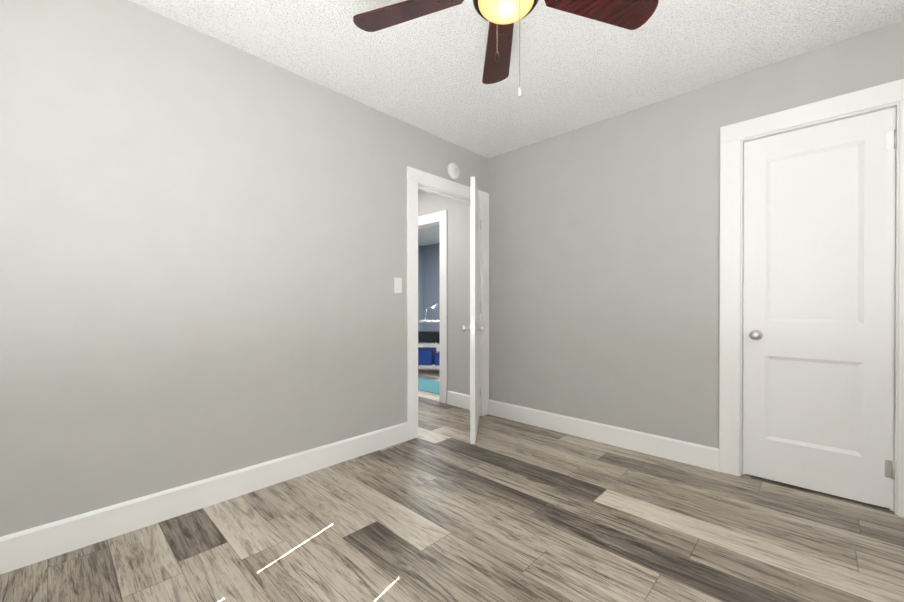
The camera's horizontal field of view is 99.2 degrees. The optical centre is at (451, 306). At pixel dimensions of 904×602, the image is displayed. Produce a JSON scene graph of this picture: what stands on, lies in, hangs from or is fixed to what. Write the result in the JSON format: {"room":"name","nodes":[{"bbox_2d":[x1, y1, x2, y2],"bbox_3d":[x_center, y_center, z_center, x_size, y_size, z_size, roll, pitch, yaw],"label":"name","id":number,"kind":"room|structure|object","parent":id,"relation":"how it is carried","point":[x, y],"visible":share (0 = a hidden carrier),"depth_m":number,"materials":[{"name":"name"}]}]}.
{"room":"empty bedroom","nodes":[
{"label":"empty bedroom","id":0,"kind":"room"},
{"bbox_2d":[0,0,487,536],"bbox_3d":[-1.021,-0.191,2.344,0.120,2.440,3.820,0,0,44],"label":"wall","id":1,"kind":"structure","parent":0,"point":[202,250],"depth_m":1.90,"materials":[{"name":"paint"}]},
{"bbox_2d":[0,422,407,574],"bbox_3d":[-1.275,0.961,1.986,0.016,0.140,2.705,0,0,44],"label":"baseboard","id":2,"kind":"structure","parent":1,"relation":"attached to","point":[24,548],"depth_m":1.88,"materials":[{"name":"white wood"}]},
{"bbox_2d":[394,277,401,292],"bbox_3d":[-0.404,-0.164,2.895,0.011,0.116,0.072,0,0,44],"label":"light switch","id":3,"kind":"object","parent":1,"relation":"attached to","point":[397,285],"visible":1,"depth_m":2.89,"materials":[{"name":"white plastic"}]},
{"bbox_2d":[407,166,488,439],"bbox_3d":[-0.047,-0.029,3.363,0.156,2.106,1.002,0,0,44],"label":"door frame","id":4,"kind":"structure","parent":1,"relation":"attached to","point":[422,181],"depth_m":3.02,"materials":[{"name":"white wood"}]},
{"bbox_2d":[447,163,459,179],"bbox_3d":[0.017,-1.171,3.310,0.038,0.140,0.140,0,0,44],"label":"smoke detector","id":5,"kind":"object","parent":1,"relation":"attached to","point":[453,171],"visible":1,"depth_m":3.29,"materials":[{"name":"white plastic"}]},
{"bbox_2d":[462,177,484,443],"bbox_3d":[0.199,0.025,3.224,0.173,1.975,0.782,0,0,7],"label":"room door","id":6,"kind":"structure","parent":1,"relation":"in","point":[475,328],"depth_m":2.84,"materials":[{"name":"white wood"}]},
{"bbox_2d":[418,245,422,330],"bbox_3d":[-1.806,-0.219,8.034,0.120,2.440,3.080,0,0,44],"label":"wall","id":7,"kind":"structure","parent":0,"point":[420,285],"depth_m":9.06,"materials":[{"name":"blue paint"}]},
{"bbox_2d":[423,243,439,344],"bbox_3d":[0.825,-0.218,7.732,4.340,2.440,0.120,0,0,44],"label":"wall","id":8,"kind":"structure","parent":0,"point":[431,275],"depth_m":8.89,"materials":[{"name":"blue paint"}]},
{"bbox_2d":[422,344,439,350],"bbox_3d":[0.778,0.932,7.688,4.100,0.140,0.016,0,0,44],"label":"baseboard","id":9,"kind":"structure","parent":8,"relation":"attached to","point":[432,345],"depth_m":8.84,"materials":[{"name":"white"}]},
{"bbox_2d":[0,351,903,601],"bbox_3d":[-0.337,1.051,3.992,8.000,0.060,7.300,0,0,44],"label":"floor","id":10,"kind":"structure","parent":0,"point":[440,508],"depth_m":1.71,"materials":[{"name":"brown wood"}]},
{"bbox_2d":[418,304,439,365],"bbox_3d":[-0.275,0.480,6.006,0.824,1.061,0.464,0,0,9],"label":"clutter","id":11,"kind":"object","parent":10,"relation":"on","point":[428,356],"visible":0.31,"depth_m":5.86,"materials":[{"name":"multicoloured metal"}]},
{"bbox_2d":[418,377,439,394],"bbox_3d":[-0.338,1.012,5.003,1.100,0.008,0.520,0,0,44],"label":"area rug","id":12,"kind":"object","parent":10,"relation":"on","point":[428,385],"visible":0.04,"depth_m":4.94,"materials":[{"name":"teal"}]},
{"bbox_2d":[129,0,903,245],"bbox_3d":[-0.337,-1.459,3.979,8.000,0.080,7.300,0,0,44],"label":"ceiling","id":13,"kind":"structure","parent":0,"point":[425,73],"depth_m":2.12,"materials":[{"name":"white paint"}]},
{"bbox_2d":[353,0,658,95],"bbox_3d":[0.181,-1.065,1.360,1.215,0.683,1.193,0,0,44],"label":"ceiling fan","id":14,"kind":"object","parent":13,"relation":"hanging from","point":[501,16],"visible":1,"depth_m":1.53,"materials":[{"name":"brown wood"}]},
{"bbox_2d":[418,20,903,448],"bbox_3d":[-0.122,-0.201,4.210,7.840,2.440,0.120,0,0,44],"label":"wall","id":15,"kind":"structure","parent":0,"point":[604,271],"depth_m":2.81,"materials":[{"name":"paint"}]},
{"bbox_2d":[418,210,446,403],"bbox_3d":[-0.368,-0.002,4.446,1.002,2.041,0.156,0,0,44],"label":"door frame","id":16,"kind":"structure","parent":15,"relation":"attached to","point":[433,220],"depth_m":4.08,"materials":[{"name":"white wood"}]},
{"bbox_2d":[447,391,469,409],"bbox_3d":[0.104,0.951,3.905,0.405,0.140,0.016,0,0,44],"label":"baseboard","id":17,"kind":"structure","parent":15,"relation":"attached to","point":[461,400],"depth_m":3.93,"materials":[{"name":"white wood"}]},
{"bbox_2d":[488,399,718,471],"bbox_3d":[1.006,0.955,3.042,1.853,0.140,0.016,0,0,44],"label":"baseboard","id":18,"kind":"structure","parent":15,"relation":"attached to","point":[702,456],"depth_m":2.84,"materials":[{"name":"white wood"}]},
{"bbox_2d":[719,79,903,517],"bbox_3d":[2.014,-0.043,2.154,0.836,2.146,0.138,0,0,44],"label":"trim","id":19,"kind":"structure","parent":15,"relation":"attached to","point":[734,137],"depth_m":2.32,"materials":[{"name":"white wood"}]},
{"bbox_2d":[743,107,896,508],"bbox_3d":[1.990,0.008,2.125,0.614,2.020,0.104,0,0,44],"label":"closet door","id":20,"kind":"structure","parent":15,"relation":"in","point":[818,306],"depth_m":2.11,"materials":[{"name":"white wood"}]}
]}

